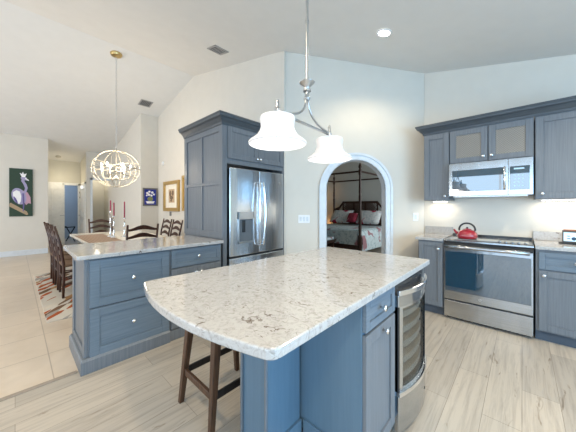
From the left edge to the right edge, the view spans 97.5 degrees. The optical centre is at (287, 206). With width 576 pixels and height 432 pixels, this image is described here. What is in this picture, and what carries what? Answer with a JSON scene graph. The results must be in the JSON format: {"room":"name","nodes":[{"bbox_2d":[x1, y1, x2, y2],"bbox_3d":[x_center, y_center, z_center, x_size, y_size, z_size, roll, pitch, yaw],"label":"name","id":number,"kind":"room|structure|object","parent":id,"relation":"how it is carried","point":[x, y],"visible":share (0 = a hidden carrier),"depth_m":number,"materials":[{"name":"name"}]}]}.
{"room":"kitchen","nodes":[
{"label":"kitchen","id":0,"kind":"room"},
{"bbox_2d":[0,133,47,251],"bbox_3d":[-9.074,-0.875,5.765,1.650,4.350,5.130,0,0,43],"label":"wall","id":1,"kind":"structure","parent":0,"point":[17,233],"depth_m":6.75,"materials":[{"name":"white paint"}]},
{"bbox_2d":[9,168,32,216],"bbox_3d":[-7.063,-0.370,6.690,0.042,1.260,0.430,0,0,43],"label":"painting","id":2,"kind":"object","parent":1,"relation":"attached to","point":[20,180],"visible":1,"depth_m":6.67,"materials":[{"name":"green fabric"}]},
{"bbox_2d":[0,248,47,257],"bbox_3d":[-8.463,1.230,5.199,0.016,0.140,5.130,0,0,43],"label":"baseboard","id":3,"kind":"structure","parent":1,"relation":"attached to","point":[42,250],"depth_m":6.72,"materials":[{"name":"white paint"}]},
{"bbox_2d":[48,159,79,182],"bbox_3d":[-7.688,-0.875,8.564,0.120,4.350,1.120,0,0,43],"label":"wall","id":4,"kind":"structure","parent":0,"point":[58,171],"depth_m":8.56,"materials":[{"name":"beige paint"}]},
{"bbox_2d":[48,184,64,245],"bbox_3d":[-7.731,0.285,8.345,0.095,2.030,0.540,0,0,43],"label":"door","id":5,"kind":"structure","parent":4,"relation":"in","point":[55,192],"depth_m":8.40,"materials":[{"name":"white paint"}]},
{"bbox_2d":[48,182,79,244],"bbox_3d":[-7.637,0.245,8.509,0.030,2.110,0.990,0,0,43],"label":"trim","id":6,"kind":"structure","parent":4,"relation":"attached to","point":[55,183],"depth_m":8.56,"materials":[{"name":"white paint"}]},
{"bbox_2d":[65,185,77,238],"bbox_3d":[-8.502,-0.050,9.304,2.080,2.700,3.100,0,0,43],"label":"wall","id":7,"kind":"structure","parent":0,"point":[71,191],"depth_m":10.32,"materials":[{"name":"paint"}]},
{"bbox_2d":[80,153,85,182],"bbox_3d":[-6.917,-0.875,8.572,1.000,4.350,0.060,0,0,43],"label":"wall","id":8,"kind":"structure","parent":0,"point":[83,162],"depth_m":8.48,"materials":[{"name":"beige paint"}]},
{"bbox_2d":[78,184,83,243],"bbox_3d":[-6.887,0.285,8.429,0.700,2.030,0.095,0,0,43],"label":"door","id":9,"kind":"structure","parent":8,"relation":"in","point":[81,215],"depth_m":8.46,"materials":[{"name":"white paint"}]},
{"bbox_2d":[80,182,85,232],"bbox_3d":[-6.860,0.250,8.458,0.840,2.100,0.030,0,0,43],"label":"trim","id":10,"kind":"structure","parent":8,"relation":"attached to","point":[84,183],"depth_m":8.20,"materials":[{"name":"white paint"}]},
{"bbox_2d":[86,152,109,232],"bbox_3d":[-6.310,-0.875,8.419,0.100,4.350,0.660,0,0,43],"label":"wall","id":11,"kind":"structure","parent":0,"point":[90,156],"depth_m":8.22,"materials":[{"name":"white paint"}]},
{"bbox_2d":[90,178,109,232],"bbox_3d":[-6.239,0.180,8.400,0.030,2.240,0.530,0,0,43],"label":"trim","id":12,"kind":"structure","parent":11,"relation":"attached to","point":[91,179],"depth_m":8.22,"materials":[{"name":"white paint"}]},
{"bbox_2d":[93,180,107,231],"bbox_3d":[-6.686,-0.875,8.896,1.100,4.350,0.730,0,0,43],"label":"wall","id":13,"kind":"structure","parent":0,"point":[100,191],"depth_m":9.26,"materials":[{"name":"beige paint"}]},
{"bbox_2d":[108,115,139,230],"bbox_3d":[-5.038,-0.875,7.732,3.300,4.350,0.100,0,0,43],"label":"wall","id":14,"kind":"structure","parent":0,"point":[130,143],"depth_m":7.28,"materials":[{"name":"white paint"}]},
{"bbox_2d":[140,113,157,233],"bbox_3d":[-3.648,-0.875,6.731,0.100,4.350,0.520,0,0,43],"label":"wall","id":15,"kind":"structure","parent":0,"point":[148,123],"depth_m":6.64,"materials":[{"name":"white paint"}]},
{"bbox_2d":[143,188,157,205],"bbox_3d":[-3.627,-0.250,6.657,0.029,0.470,0.360,0,0,43],"label":"framed picture","id":16,"kind":"object","parent":15,"relation":"attached to","point":[150,195],"visible":1,"depth_m":6.66,"materials":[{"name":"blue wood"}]},
{"bbox_2d":[158,51,285,254],"bbox_3d":[-1.744,-0.875,5.254,4.700,4.350,0.100,0,0,43],"label":"wall","id":17,"kind":"structure","parent":0,"point":[250,89],"depth_m":4.89,"materials":[{"name":"white paint"}]},
{"bbox_2d":[163,180,179,210],"bbox_3d":[-2.860,-0.255,6.184,0.880,0.740,0.049,0,0,43],"label":"framed picture","id":18,"kind":"object","parent":17,"relation":"attached to","point":[171,189],"visible":1,"depth_m":6.15},
{"bbox_2d":[169,189,174,202],"bbox_3d":[-2.854,-0.260,6.191,0.340,0.330,0.001,0,0,43],"label":"print","id":19,"kind":"object","parent":18,"relation":"attached to","point":[171,191],"depth_m":6.17},
{"bbox_2d":[182,175,183,210],"bbox_3d":[-2.111,-0.300,5.491,0.800,0.800,0.049,0,0,43],"label":"framed picture","id":20,"kind":"object","parent":17,"relation":"attached to","point":[183,175],"visible":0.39,"depth_m":5.71},
{"bbox_2d":[0,0,575,162],"bbox_3d":[-2.241,-1.966,4.460,15.850,1.936,12.700,0,0,43],"label":"ceiling","id":21,"kind":"structure","parent":0,"point":[57,65],"depth_m":3.50,"materials":[{"name":"paint"}]},
{"bbox_2d":[90,50,139,187],"bbox_3d":[-3.127,-1.572,4.600,0.765,2.454,0.765,0,0,-2],"label":"chandelier","id":22,"kind":"object","parent":21,"relation":"hanging from","point":[115,54],"visible":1,"depth_m":4.59,"materials":[{"name":"beige metal"}]},
{"bbox_2d":[138,99,152,107],"bbox_3d":[-3.454,-2.500,6.129,0.257,0.064,0.260,0,0,43],"label":"ceiling vent","id":23,"kind":"object","parent":21,"relation":"in","point":[142,102],"visible":1,"depth_m":6.12,"materials":[{"name":"grey metal"}]},
{"bbox_2d":[207,45,228,54],"bbox_3d":[-1.093,-2.438,3.943,0.237,0.062,0.240,0,0,43],"label":"ceiling vent","id":24,"kind":"object","parent":21,"relation":"in","point":[218,50],"visible":1,"depth_m":3.93,"materials":[{"name":"grey metal"}]},
{"bbox_2d":[248,0,351,162],"bbox_3d":[0.114,-1.119,1.516,0.298,1.602,0.834,0,0,39],"label":"pendant light","id":25,"kind":"object","parent":21,"relation":"hanging from","point":[277,132],"visible":1,"depth_m":1.43,"materials":[{"name":"white glass"}]},
{"bbox_2d":[376,28,391,37],"bbox_3d":[1.073,-1.935,2.822,0.175,0.042,0.171,0,0,-41],"label":"recessed light","id":26,"kind":"object","parent":21,"relation":"in","point":[383,33],"visible":1,"depth_m":2.82,"materials":[{"name":"white plastic"}]},
{"bbox_2d":[0,238,575,431],"bbox_3d":[-2.608,1.349,4.800,16.650,0.101,12.500,0,0,43],"label":"floor","id":27,"kind":"structure","parent":0,"point":[479,378],"depth_m":1.88,"materials":[{"name":"beige wood"}]},
{"bbox_2d":[0,370,76,401],"bbox_3d":[-3.299,1.297,0.213,0.040,0.006,4.830,0,0,43],"label":"trim","id":28,"kind":"structure","parent":27,"relation":"on","point":[73,372],"depth_m":1.82,"materials":[{"name":"beige wood"}]},
{"bbox_2d":[34,271,71,322],"bbox_3d":[-3.068,1.296,4.531,2.900,0.008,2.000,0,0,43],"label":"rug","id":29,"kind":"object","parent":27,"relation":"on","point":[55,308],"visible":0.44,"depth_m":3.55,"materials":[{"name":"multicoloured fabric"}]},
{"bbox_2d":[43,222,71,282],"bbox_3d":[-3.980,0.780,4.504,0.448,1.023,0.529,0,0,43],"label":"dining chair","id":30,"kind":"object","parent":29,"relation":"on","point":[45,223],"visible":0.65,"depth_m":4.39,"materials":[{"name":"brown wood"}]},
{"bbox_2d":[47,223,71,289],"bbox_3d":[-3.584,0.780,4.151,0.448,1.023,0.529,0,0,43],"label":"dining chair","id":31,"kind":"object","parent":29,"relation":"on","point":[66,257],"visible":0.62,"depth_m":4.09,"materials":[{"name":"brown wood"}]},
{"bbox_2d":[51,224,71,298],"bbox_3d":[-3.196,0.780,3.805,0.448,1.023,0.529,0,0,43],"label":"dining chair","id":32,"kind":"object","parent":29,"relation":"on","point":[63,263],"visible":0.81,"depth_m":3.58,"materials":[{"name":"brown wood"}]},
{"bbox_2d":[88,218,112,232],"bbox_3d":[-4.006,0.780,5.482,0.529,1.023,0.448,0,0,43],"label":"dining chair","id":33,"kind":"object","parent":29,"relation":"on","point":[98,220],"visible":0.38,"depth_m":5.62,"materials":[{"name":"brown wood"}]},
{"bbox_2d":[70,230,167,243],"bbox_3d":[-3.189,0.915,4.725,1.900,0.751,1.160,0,0,43],"label":"dining table","id":34,"kind":"object","parent":29,"relation":"on","point":[118,234],"visible":0.14,"depth_m":4.87,"materials":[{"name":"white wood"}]},
{"bbox_2d":[76,234,121,242],"bbox_3d":[-3.265,0.537,4.319,1.400,0.004,0.420,0,0,43],"label":"table runner","id":35,"kind":"object","parent":34,"relation":"on","point":[94,238],"visible":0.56,"depth_m":4.23,"materials":[{"name":"beige fabric"}]},
{"bbox_2d":[107,211,112,236],"bbox_3d":[-3.174,0.312,4.520,0.100,0.454,0.100,0,0,43],"label":"candlestick","id":36,"kind":"object","parent":35,"relation":"on","point":[110,212],"visible":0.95,"depth_m":4.51,"materials":[{"name":"clear glass"}]},
{"bbox_2d":[111,216,116,237],"bbox_3d":[-3.035,0.350,4.405,0.100,0.380,0.100,0,0,43],"label":"candlestick","id":37,"kind":"object","parent":34,"relation":"on","point":[113,236],"visible":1,"depth_m":4.40,"materials":[{"name":"clear glass"}]},
{"bbox_2d":[121,218,125,236],"bbox_3d":[-2.926,0.370,4.522,0.100,0.340,0.100,0,0,43],"label":"candlestick","id":38,"kind":"object","parent":34,"relation":"on","point":[124,226],"visible":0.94,"depth_m":4.51,"materials":[{"name":"clear glass"}]},
{"bbox_2d":[126,224,158,239],"bbox_3d":[-2.372,0.780,3.996,0.529,1.023,0.448,0,0,43],"label":"dining chair","id":39,"kind":"object","parent":29,"relation":"on","point":[143,234],"visible":0.32,"depth_m":3.83,"materials":[{"name":"brown wood"}]},
{"bbox_2d":[160,218,172,236],"bbox_3d":[-2.815,0.780,5.379,0.448,1.023,0.529,0,0,43],"label":"dining chair","id":40,"kind":"object","parent":29,"relation":"on","point":[166,220],"visible":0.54,"depth_m":5.50,"materials":[{"name":"brown wood"}]},
{"bbox_2d":[170,219,182,235],"bbox_3d":[-2.417,0.780,4.984,0.448,1.023,0.529,0,0,43],"label":"dining chair","id":41,"kind":"object","parent":29,"relation":"on","point":[176,221],"visible":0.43,"depth_m":5.12,"materials":[{"name":"brown wood"}]},
{"bbox_2d":[65,226,74,241],"bbox_3d":[-8.123,1.016,9.184,0.476,0.569,0.436,0,0,14],"label":"rack","id":42,"kind":"object","parent":27,"relation":"on","point":[66,227],"visible":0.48,"depth_m":9.35,"materials":[{"name":"black metal"}]},
{"bbox_2d":[69,250,169,376],"bbox_3d":[-1.570,0.857,2.373,0.631,0.887,0.671,0,0,43],"label":"base cabinet","id":43,"kind":"object","parent":27,"relation":"on","point":[114,321],"visible":0.81,"depth_m":2.14,"materials":[{"name":"blue wood"}]},
{"bbox_2d":[63,235,223,260],"bbox_3d":[-1.452,0.395,2.644,0.815,0.034,1.277,0,0,43],"label":"countertop","id":44,"kind":"structure","parent":43,"relation":"on","point":[79,252],"depth_m":2.45,"materials":[{"name":"stone"}]},
{"bbox_2d":[169,244,220,340],"bbox_3d":[-1.147,0.857,2.831,0.631,0.887,0.574,0,0,43],"label":"base cabinet","id":45,"kind":"object","parent":27,"relation":"on","point":[198,258],"visible":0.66,"depth_m":2.58,"materials":[{"name":"blue wood"}]},
{"bbox_2d":[178,330,239,431],"bbox_3d":[-0.420,0.964,1.718,0.410,0.672,0.480,0,0,43],"label":"counter stool","id":46,"kind":"object","parent":27,"relation":"on","point":[212,393],"visible":0.31,"depth_m":1.53,"materials":[{"name":"brown wood"}]},
{"bbox_2d":[178,110,283,266],"bbox_3d":[-0.748,0.124,3.508,1.036,2.352,1.104,0,0,43],"label":"tall cabinet","id":47,"kind":"object","parent":27,"relation":"on","point":[216,142],"visible":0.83,"depth_m":3.10,"materials":[{"name":"blue wood"}]},
{"bbox_2d":[227,167,282,265],"bbox_3d":[-0.633,0.412,3.482,0.880,1.735,0.900,0,0,43],"label":"refrigerator","id":48,"kind":"object","parent":27,"relation":"on","point":[254,198],"visible":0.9,"depth_m":3.15,"materials":[{"name":"silver metal"}]},
{"bbox_2d":[240,346,301,431],"bbox_3d":[-0.088,0.857,1.337,0.214,0.887,0.246,0,0,43],"label":"support","id":49,"kind":"object","parent":27,"relation":"on","point":[269,390],"visible":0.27,"depth_m":1.27,"materials":[{"name":"blue paint"}]},
{"bbox_2d":[327,236,335,246],"bbox_3d":[0.629,1.030,6.641,1.200,0.540,0.400,0,0,43],"label":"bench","id":50,"kind":"object","parent":27,"relation":"on","point":[330,239],"visible":0.19,"depth_m":6.27,"materials":[{"name":"brown wood"}]},
{"bbox_2d":[300,286,394,431],"bbox_3d":[0.274,0.857,1.444,0.601,0.887,0.399,0,0,43],"label":"base cabinet","id":51,"kind":"object","parent":27,"relation":"on","point":[347,370],"visible":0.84,"depth_m":1.24,"materials":[{"name":"blue paint"}]},
{"bbox_2d":[144,247,429,360],"bbox_3d":[0.121,0.395,1.513,0.923,0.034,1.636,0,0,43],"label":"countertop","id":52,"kind":"structure","parent":51,"relation":"on","point":[265,309],"depth_m":1.07,"materials":[{"name":"stone"}]},
{"bbox_2d":[328,163,380,250],"bbox_3d":[1.668,0.090,7.423,2.004,2.420,1.944,0,0,43],"label":"bed","id":53,"kind":"object","parent":27,"relation":"on","point":[358,247],"visible":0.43,"depth_m":7.64,"materials":[{"name":"dark wood"},{"name":"white fabric"},{"name":"red fabric"}]},
{"bbox_2d":[327,223,380,250],"bbox_3d":[1.632,0.840,7.385,1.990,0.520,1.825,0,0,43],"label":"quilt","id":54,"kind":"object","parent":53,"relation":"on","point":[342,233],"visible":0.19,"depth_m":6.49,"materials":[{"name":"white fabric"}]},
{"bbox_2d":[330,210,353,222],"bbox_3d":[1.731,0.320,8.169,0.720,0.394,0.351,0,0,43],"label":"pillow","id":55,"kind":"object","parent":54,"relation":"on","point":[339,216],"visible":0.87,"depth_m":8.10,"materials":[{"name":"white fabric"}]},
{"bbox_2d":[346,213,357,222],"bbox_3d":[1.967,0.340,7.746,0.300,0.294,0.271,0,0,43],"label":"pillow","id":56,"kind":"object","parent":54,"relation":"on","point":[352,217],"visible":1,"depth_m":7.67,"materials":[{"name":"red fabric"}]},
{"bbox_2d":[355,210,380,224],"bbox_3d":[2.406,0.320,7.544,0.720,0.394,0.351,0,0,43],"label":"pillow","id":57,"kind":"object","parent":54,"relation":"on","point":[368,217],"visible":0.82,"depth_m":7.41,"materials":[{"name":"white fabric"}]},
{"bbox_2d":[393,269,426,431],"bbox_3d":[0.605,0.858,1.768,0.625,0.885,0.515,0,0,43],"label":"wine cooler","id":58,"kind":"object","parent":27,"relation":"on","point":[410,356],"visible":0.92,"depth_m":1.50,"materials":[{"name":"silver metal"}]},
{"bbox_2d":[403,300,419,316],"bbox_3d":[0.780,0.631,1.607,0.061,0.036,0.415,0,0,43],"label":"shelf","id":59,"kind":"object","parent":58,"relation":"attached to","point":[408,310],"depth_m":1.53,"materials":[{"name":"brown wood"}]},
{"bbox_2d":[403,307,419,331],"bbox_3d":[0.780,0.719,1.607,0.061,0.036,0.415,0,0,43],"label":"shelf","id":60,"kind":"object","parent":58,"relation":"attached to","point":[410,320],"depth_m":1.58,"materials":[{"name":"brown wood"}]},
{"bbox_2d":[403,320,419,347],"bbox_3d":[0.780,0.807,1.607,0.061,0.036,0.415,0,0,43],"label":"shelf","id":61,"kind":"object","parent":58,"relation":"attached to","point":[409,335],"depth_m":1.57,"materials":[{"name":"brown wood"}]},
{"bbox_2d":[403,332,419,362],"bbox_3d":[0.780,0.895,1.607,0.061,0.036,0.415,0,0,43],"label":"shelf","id":62,"kind":"object","parent":58,"relation":"attached to","point":[409,350],"depth_m":1.57,"materials":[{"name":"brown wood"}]},
{"bbox_2d":[403,345,419,377],"bbox_3d":[0.780,0.983,1.607,0.061,0.036,0.415,0,0,43],"label":"shelf","id":63,"kind":"object","parent":58,"relation":"attached to","point":[410,364],"depth_m":1.56,"materials":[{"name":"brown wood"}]},
{"bbox_2d":[418,240,444,314],"bbox_3d":[1.863,0.857,3.215,0.275,0.887,0.471,0,0,43],"label":"base cabinet","id":64,"kind":"object","parent":27,"relation":"on","point":[433,251],"visible":0.72,"depth_m":3.05,"materials":[{"name":"blue wood"}]},
{"bbox_2d":[415,226,452,240],"bbox_3d":[1.899,0.344,3.304,0.337,0.135,0.608,0,0,43],"label":"countertop","id":65,"kind":"structure","parent":64,"relation":"on","point":[432,233],"depth_m":3.41,"materials":[{"name":"stone"}]},
{"bbox_2d":[444,233,533,336],"bbox_3d":[2.274,0.828,2.890,0.760,0.945,0.659,0,0,43],"label":"range","id":66,"kind":"object","parent":27,"relation":"on","point":[489,279],"visible":0.89,"depth_m":2.68,"materials":[{"name":"silver metal"}]},
{"bbox_2d":[453,222,477,238],"bbox_3d":[2.111,0.282,2.979,0.208,0.190,0.208,0,0,-2],"label":"kettle","id":67,"kind":"object","parent":66,"relation":"on","point":[466,233],"visible":1,"depth_m":2.92,"materials":[{"name":"red metal"}]},
{"bbox_2d":[534,247,575,347],"bbox_3d":[2.873,0.857,2.385,0.780,0.887,0.626,0,0,43],"label":"base cabinet","id":68,"kind":"object","parent":27,"relation":"on","point":[554,271],"visible":0.99,"depth_m":2.36,"materials":[{"name":"blue wood"}]},
{"bbox_2d":[533,231,575,251],"bbox_3d":[2.879,0.344,2.396,0.784,0.135,0.608,0,0,43],"label":"countertop","id":69,"kind":"structure","parent":68,"relation":"on","point":[542,240],"depth_m":2.65,"materials":[{"name":"stone"}]},
{"bbox_2d":[559,229,575,244],"bbox_3d":[2.865,0.305,2.513,0.080,0.145,0.230,0,0,-35],"label":"display","id":70,"kind":"object","parent":69,"relation":"on","point":[568,236],"visible":1,"depth_m":2.54,"materials":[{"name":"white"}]},
{"bbox_2d":[327,162,380,247],"bbox_3d":[2.885,-0.875,7.973,8.000,4.350,0.120,0,0,43],"label":"wall","id":71,"kind":"structure","parent":0,"point":[370,189],"depth_m":8.57,"materials":[{"name":"grey paint"}]},
{"bbox_2d":[286,52,423,257],"bbox_3d":[0.955,-0.875,3.709,2.020,4.350,0.120,0,0,0],"label":"wall","id":72,"kind":"structure","parent":0,"point":[376,111],"depth_m":3.65,"materials":[{"name":"white paint"}]},
{"bbox_2d":[298,215,309,222],"bbox_3d":[0.231,0.180,3.643,0.165,0.115,0.011,0,0,0],"label":"light switch","id":73,"kind":"object","parent":72,"relation":"attached to","point":[301,218],"visible":1,"depth_m":3.64,"materials":[{"name":"white plastic"}]},
{"bbox_2d":[319,153,392,254],"bbox_3d":[0.977,0.264,3.697,1.055,2.072,0.164,0,0,0],"label":"trim","id":74,"kind":"structure","parent":72,"relation":"attached to","point":[384,176],"depth_m":3.63,"materials":[{"name":"white paint"}]},
{"bbox_2d":[413,213,417,220],"bbox_3d":[1.841,0.150,3.643,0.075,0.115,0.011,0,0,0],"label":"light switch","id":75,"kind":"object","parent":72,"relation":"attached to","point":[415,215],"visible":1,"depth_m":3.64,"materials":[{"name":"white plastic"}]},
{"bbox_2d":[424,54,575,244],"bbox_3d":[3.583,-0.875,2.243,4.290,4.350,0.120,0,0,43],"label":"wall","id":76,"kind":"structure","parent":0,"point":[459,93],"depth_m":3.09,"materials":[{"name":"white paint"}]},
{"bbox_2d":[425,226,452,234],"bbox_3d":[2.098,0.327,3.519,0.337,0.100,0.022,0,0,43],"label":"backsplash","id":77,"kind":"structure","parent":76,"relation":"attached to","point":[428,229],"depth_m":3.50,"materials":[{"name":"stone"}]},
{"bbox_2d":[424,131,454,200],"bbox_3d":[2.008,-0.511,3.359,0.290,0.867,0.379,0,0,43],"label":"upper cabinet","id":78,"kind":"object","parent":76,"relation":"attached to","point":[436,146],"visible":0.98,"depth_m":3.25,"materials":[{"name":"blue wood"}]},
{"bbox_2d":[415,95,575,135],"bbox_3d":[2.466,-0.995,2.910,1.746,0.114,0.413,0,0,43],"label":"crown molding","id":79,"kind":"structure","parent":78,"relation":"attached to","point":[567,103],"depth_m":2.77,"materials":[{"name":"wood"}]},
{"bbox_2d":[450,117,533,163],"bbox_3d":[2.392,-0.734,3.003,0.754,0.423,0.379,0,0,43],"label":"upper cabinet","id":80,"kind":"object","parent":76,"relation":"attached to","point":[515,138],"visible":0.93,"depth_m":2.85,"materials":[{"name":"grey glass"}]},
{"bbox_2d":[449,156,532,197],"bbox_3d":[2.364,-0.314,2.975,0.744,0.402,0.452,0,0,43],"label":"microwave","id":81,"kind":"object","parent":80,"relation":"attached to","point":[513,177],"visible":1,"depth_m":2.82,"materials":[{"name":"silver metal"}]},
{"bbox_2d":[533,231,561,240],"bbox_3d":[3.078,0.327,2.611,0.784,0.100,0.022,0,0,43],"label":"backsplash","id":82,"kind":"structure","parent":76,"relation":"attached to","point":[537,235],"depth_m":2.79,"materials":[{"name":"stone"}]},
{"bbox_2d":[534,110,575,199],"bbox_3d":[2.896,-0.511,2.537,0.606,0.867,0.379,0,0,43],"label":"upper cabinet","id":83,"kind":"object","parent":76,"relation":"attached to","point":[554,134],"visible":0.98,"depth_m":2.53,"materials":[{"name":"blue wood"}]},
{"bbox_2d":[541,199,575,200],"bbox_3d":[2.932,-0.070,2.600,0.470,0.013,0.040,0,0,43],"label":"light","id":84,"kind":"object","parent":83,"relation":"attached to","point":[541,199],"visible":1,"depth_m":2.67,"materials":[{"name":"white plastic"}]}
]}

